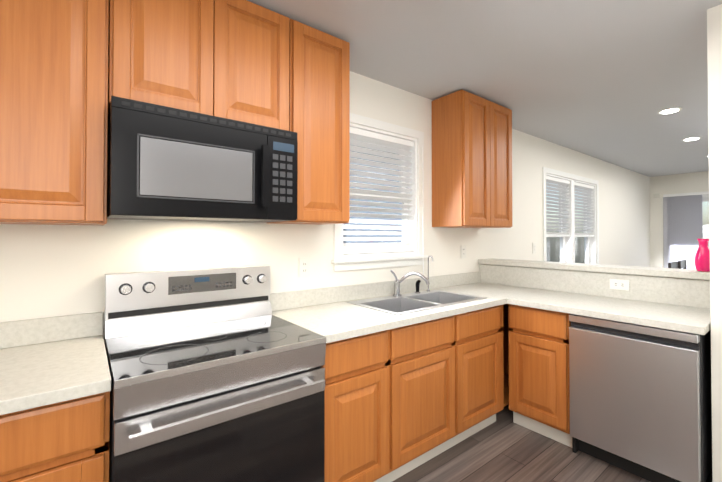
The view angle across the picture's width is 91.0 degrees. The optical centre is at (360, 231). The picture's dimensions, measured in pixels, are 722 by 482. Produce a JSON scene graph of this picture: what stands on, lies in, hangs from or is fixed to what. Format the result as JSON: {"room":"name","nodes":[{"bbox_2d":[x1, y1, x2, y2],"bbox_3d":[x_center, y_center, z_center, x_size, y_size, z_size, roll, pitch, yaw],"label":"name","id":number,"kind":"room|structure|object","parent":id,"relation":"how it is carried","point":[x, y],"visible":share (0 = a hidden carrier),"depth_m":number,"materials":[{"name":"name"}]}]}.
{"room":"kitchen","nodes":[
{"label":"kitchen","id":0,"kind":"room"},
{"bbox_2d":[0,71,650,338],"bbox_3d":[1.816,0.154,4.022,9.870,2.500,0.150,1,-1,-38],"label":"wall","id":1,"kind":"structure","parent":0,"point":[52,270],"depth_m":2.26,"materials":[{"name":"white paint"}]},
{"bbox_2d":[0,0,108,224],"bbox_3d":[-1.305,-0.574,1.289,0.616,1.086,0.322,1,-1,-38],"label":"upper cabinet","id":2,"kind":"object","parent":1,"relation":"attached to","point":[53,106],"visible":1,"depth_m":1.26,"materials":[{"name":"brown wood"}]},
{"bbox_2d":[108,0,288,130],"bbox_3d":[-0.758,-0.803,1.718,0.762,0.616,0.322,1,-1,-38],"label":"upper cabinet","id":3,"kind":"object","parent":1,"relation":"attached to","point":[228,59],"visible":0.85,"depth_m":1.56,"materials":[{"name":"brown wood"}]},
{"bbox_2d":[107,96,297,222],"bbox_3d":[-0.720,-0.274,1.663,0.756,0.436,0.446,1,-1,-38],"label":"over-the-range microwave","id":4,"kind":"object","parent":3,"relation":"attached to","point":[167,163],"visible":1,"depth_m":1.47,"materials":[{"name":"black plastic"}]},
{"bbox_2d":[299,257,309,276],"bbox_3d":[-0.355,0.225,2.222,0.074,0.120,0.008,1,-1,-38],"label":"outlet","id":5,"kind":"object","parent":1,"relation":"attached to","point":[304,267],"visible":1,"depth_m":2.22,"materials":[{"name":"white plastic"}]},
{"bbox_2d":[267,19,349,224],"bbox_3d":[-0.306,-0.577,2.069,0.379,1.060,0.322,1,-1,-38],"label":"upper cabinet","id":6,"kind":"object","parent":1,"relation":"attached to","point":[319,92],"visible":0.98,"depth_m":1.94,"materials":[{"name":"brown wood"}]},
{"bbox_2d":[331,113,427,275],"bbox_3d":[0.130,-0.228,2.676,0.914,1.172,0.198,1,-1,-38],"label":"kitchen window","id":7,"kind":"structure","parent":1,"relation":"in","point":[404,147],"depth_m":2.69,"materials":[{"name":"white plastic"}]},
{"bbox_2d":[461,245,465,257],"bbox_3d":[0.933,0.185,3.229,0.074,0.120,0.008,1,-1,-38],"label":"outlet","id":8,"kind":"object","parent":1,"relation":"attached to","point":[463,251],"visible":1,"depth_m":3.22,"materials":[{"name":"white plastic"}]},
{"bbox_2d":[432,89,511,227],"bbox_3d":[0.973,-0.565,3.068,0.715,1.060,0.322,1,-1,-38],"label":"upper cabinet","id":9,"kind":"object","parent":1,"relation":"attached to","point":[471,160],"visible":1,"depth_m":2.87,"materials":[{"name":"brown wood"}]},
{"bbox_2d":[532,243,535,252],"bbox_3d":[1.976,0.190,4.043,0.074,0.120,0.008,1,-1,-38],"label":"outlet","id":10,"kind":"object","parent":1,"relation":"attached to","point":[533,247],"visible":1,"depth_m":4.03,"materials":[{"name":"white plastic"}]},
{"bbox_2d":[542,167,598,263],"bbox_3d":[2.787,0.062,4.754,1.764,1.632,0.188,1,-1,-38],"label":"living room window","id":11,"kind":"structure","parent":1,"relation":"in","point":[567,203],"depth_m":4.72,"materials":[{"name":"white plastic"}]},
{"bbox_2d":[247,0,721,176],"bbox_3d":[2.894,-1.162,2.658,9.870,0.100,3.650,1,-1,-38],"label":"ceiling","id":12,"kind":"structure","parent":0,"point":[606,80],"depth_m":2.32,"materials":[{"name":"grey paint"}]},
{"bbox_2d":[658,107,681,113],"bbox_3d":[2.823,-1.101,3.243,0.170,0.007,0.170,1,-1,-38],"label":"recessed light","id":13,"kind":"object","parent":12,"relation":"in","point":[670,110],"visible":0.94,"depth_m":3.23,"materials":[{"name":"white"}]},
{"bbox_2d":[682,137,700,140],"bbox_3d":[3.901,-1.090,4.186,0.170,0.007,0.170,1,-1,-38],"label":"recessed light","id":14,"kind":"object","parent":12,"relation":"in","point":[691,138],"visible":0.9,"depth_m":4.18,"materials":[{"name":"white"}]},
{"bbox_2d":[392,404,649,481],"bbox_3d":[2.894,1.418,2.627,9.870,0.060,3.650,1,-1,-38],"label":"floor","id":15,"kind":"structure","parent":0,"point":[504,447],"depth_m":2.12,"materials":[{"name":"wood"}]},
{"bbox_2d":[0,391,109,481],"bbox_3d":[-1.339,0.932,1.063,0.926,0.874,0.607,1,-1,-38],"label":"base cabinet","id":16,"kind":"object","parent":15,"relation":"on","point":[66,441],"visible":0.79,"depth_m":1.04,"materials":[{"name":"brown wood"}]},
{"bbox_2d":[0,312,110,414],"bbox_3d":[-1.331,0.423,1.060,0.927,0.140,0.632,1,-1,-38],"label":"countertop","id":17,"kind":"structure","parent":16,"relation":"on","point":[49,360],"depth_m":1.25,"materials":[{"name":"laminate"}]},
{"bbox_2d":[104,265,325,481],"bbox_3d":[-0.636,0.782,1.542,0.756,1.185,0.703,1,-1,-38],"label":"range","id":18,"kind":"object","parent":15,"relation":"on","point":[217,374],"visible":1,"depth_m":1.39,"materials":[{"name":"grey metal"}]},
{"bbox_2d":[323,304,508,481],"bbox_3d":[0.480,0.949,2.484,2.146,0.874,0.607,1,-1,-38],"label":"base cabinet","id":19,"kind":"object","parent":15,"relation":"on","point":[400,401],"visible":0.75,"depth_m":1.95,"materials":[{"name":"brown wood"}]},
{"bbox_2d":[270,264,529,342],"bbox_3d":[0.494,0.405,2.473,2.152,0.211,0.652,1,-1,-38],"label":"countertop","id":20,"kind":"structure","parent":19,"relation":"on","point":[330,314],"depth_m":2.21,"materials":[{"name":"laminate"}]},
{"bbox_2d":[390,270,429,296],"bbox_3d":[0.363,0.370,2.563,0.316,0.196,0.195,1,-1,-38],"label":"faucet","id":21,"kind":"object","parent":20,"relation":"on","point":[397,282],"visible":1,"depth_m":2.55,"materials":[{"name":"silver metal"}]},
{"bbox_2d":[347,290,485,314],"bbox_3d":[0.398,0.563,2.421,0.880,0.192,0.480,1,-1,-38],"label":"sink basin","id":22,"kind":"object","parent":20,"relation":"in","point":[411,302],"visible":0.4,"depth_m":2.48,"materials":[{"name":"silver metal"}]},
{"bbox_2d":[427,256,432,291],"bbox_3d":[0.539,0.329,2.771,0.028,0.282,0.063,1,-1,-38],"label":"tap","id":23,"kind":"object","parent":20,"relation":"on","point":[428,290],"visible":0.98,"depth_m":2.78,"materials":[{"name":"silver metal"}]},
{"bbox_2d":[508,304,571,447],"bbox_3d":[1.404,0.950,2.557,0.599,0.874,0.408,1,-1,-38],"label":"base cabinet","id":24,"kind":"object","parent":15,"relation":"on","point":[539,385],"visible":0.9,"depth_m":2.36,"materials":[{"name":"brown wood"}]},
{"bbox_2d":[510,268,710,334],"bbox_3d":[1.596,0.403,2.292,0.635,0.211,0.990,1,-1,-38],"label":"countertop","id":25,"kind":"structure","parent":24,"relation":"on","point":[676,304],"depth_m":2.32,"materials":[{"name":"laminate"}]},
{"bbox_2d":[610,279,629,290],"bbox_3d":[1.813,0.374,2.490,0.008,0.072,0.116,1,-1,-38],"label":"outlet","id":26,"kind":"object","parent":25,"relation":"attached to","point":[617,284],"visible":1,"depth_m":2.49,"materials":[{"name":"white plastic"}]},
{"bbox_2d":[569,314,711,481],"bbox_3d":[1.707,0.948,2.150,0.605,0.868,0.596,1,-1,-38],"label":"dishwasher","id":27,"kind":"object","parent":15,"relation":"on","point":[640,402],"visible":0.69,"depth_m":1.92,"materials":[{"name":"grey metal"}]},
{"bbox_2d":[668,261,677,268],"bbox_3d":[4.801,0.938,5.170,0.420,0.960,0.420,1,-1,-38],"label":"dining chair","id":28,"kind":"object","parent":15,"relation":"on","point":[674,264],"visible":0.15,"depth_m":5.29,"materials":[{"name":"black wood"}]},
{"bbox_2d":[678,260,686,268],"bbox_3d":[5.274,0.943,5.539,0.420,0.960,0.420,1,-1,-38],"label":"dining chair","id":29,"kind":"object","parent":15,"relation":"on","point":[682,264],"visible":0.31,"depth_m":5.66,"materials":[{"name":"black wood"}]},
{"bbox_2d":[488,264,701,279],"bbox_3d":[1.692,0.846,2.775,0.110,1.088,1.645,1,-1,-38],"label":"wall","id":30,"kind":"structure","parent":0,"point":[602,272],"depth_m":2.60,"materials":[{"name":"white paint"}]},
{"bbox_2d":[478,258,709,279],"bbox_3d":[1.714,0.279,2.799,0.255,0.040,1.642,1,-1,-38],"label":"bar ledge","id":31,"kind":"object","parent":30,"relation":"on","point":[666,272],"visible":1,"depth_m":2.58,"materials":[{"name":"laminate"}]},
{"bbox_2d":[694,239,709,271],"bbox_3d":[2.158,0.148,2.236,0.084,0.206,0.084,1,-1,-38],"label":"vase","id":32,"kind":"object","parent":31,"relation":"on","point":[702,259],"visible":0.96,"depth_m":2.21,"materials":[{"name":"pink"}]},
{"bbox_2d":[650,171,708,267],"bbox_3d":[6.770,0.173,5.575,0.150,2.500,3.500,1,-1,-38],"label":"wall","id":33,"kind":"structure","parent":0,"point":[683,183],"depth_m":6.77,"materials":[{"name":"white paint"}]},
{"bbox_2d":[663,191,709,269],"bbox_3d":[6.377,0.358,6.014,0.223,2.140,1.915,1,-1,-38],"label":"door","id":34,"kind":"structure","parent":33,"relation":"in","point":[683,228],"depth_m":6.49,"materials":[{"name":"white plastic"}]},
{"bbox_2d":[707,4,721,481],"bbox_3d":[2.531,0.122,1.312,0.660,2.500,1.699,1,-1,-38],"label":"wall","id":35,"kind":"structure","parent":0,"point":[714,39],"depth_m":1.76,"materials":[{"name":"white paint"}]},
{"label":"outside","id":36,"kind":"structure","parent":0,"visible":0},
{"bbox_3d":[-2.685,2.050,18.153,42.000,0.050,52.000,1,-1,-38],"label":"ground","id":37,"kind":"structure","parent":36,"visible":0},
{"bbox_2d":[343,140,401,247],"bbox_3d":[-4.040,-2.028,15.875,19.800,8.050,8.800,1,-1,-38],"label":"house","id":38,"kind":"structure","parent":37,"relation":"on","point":[385,241],"depth_m":15.66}
]}

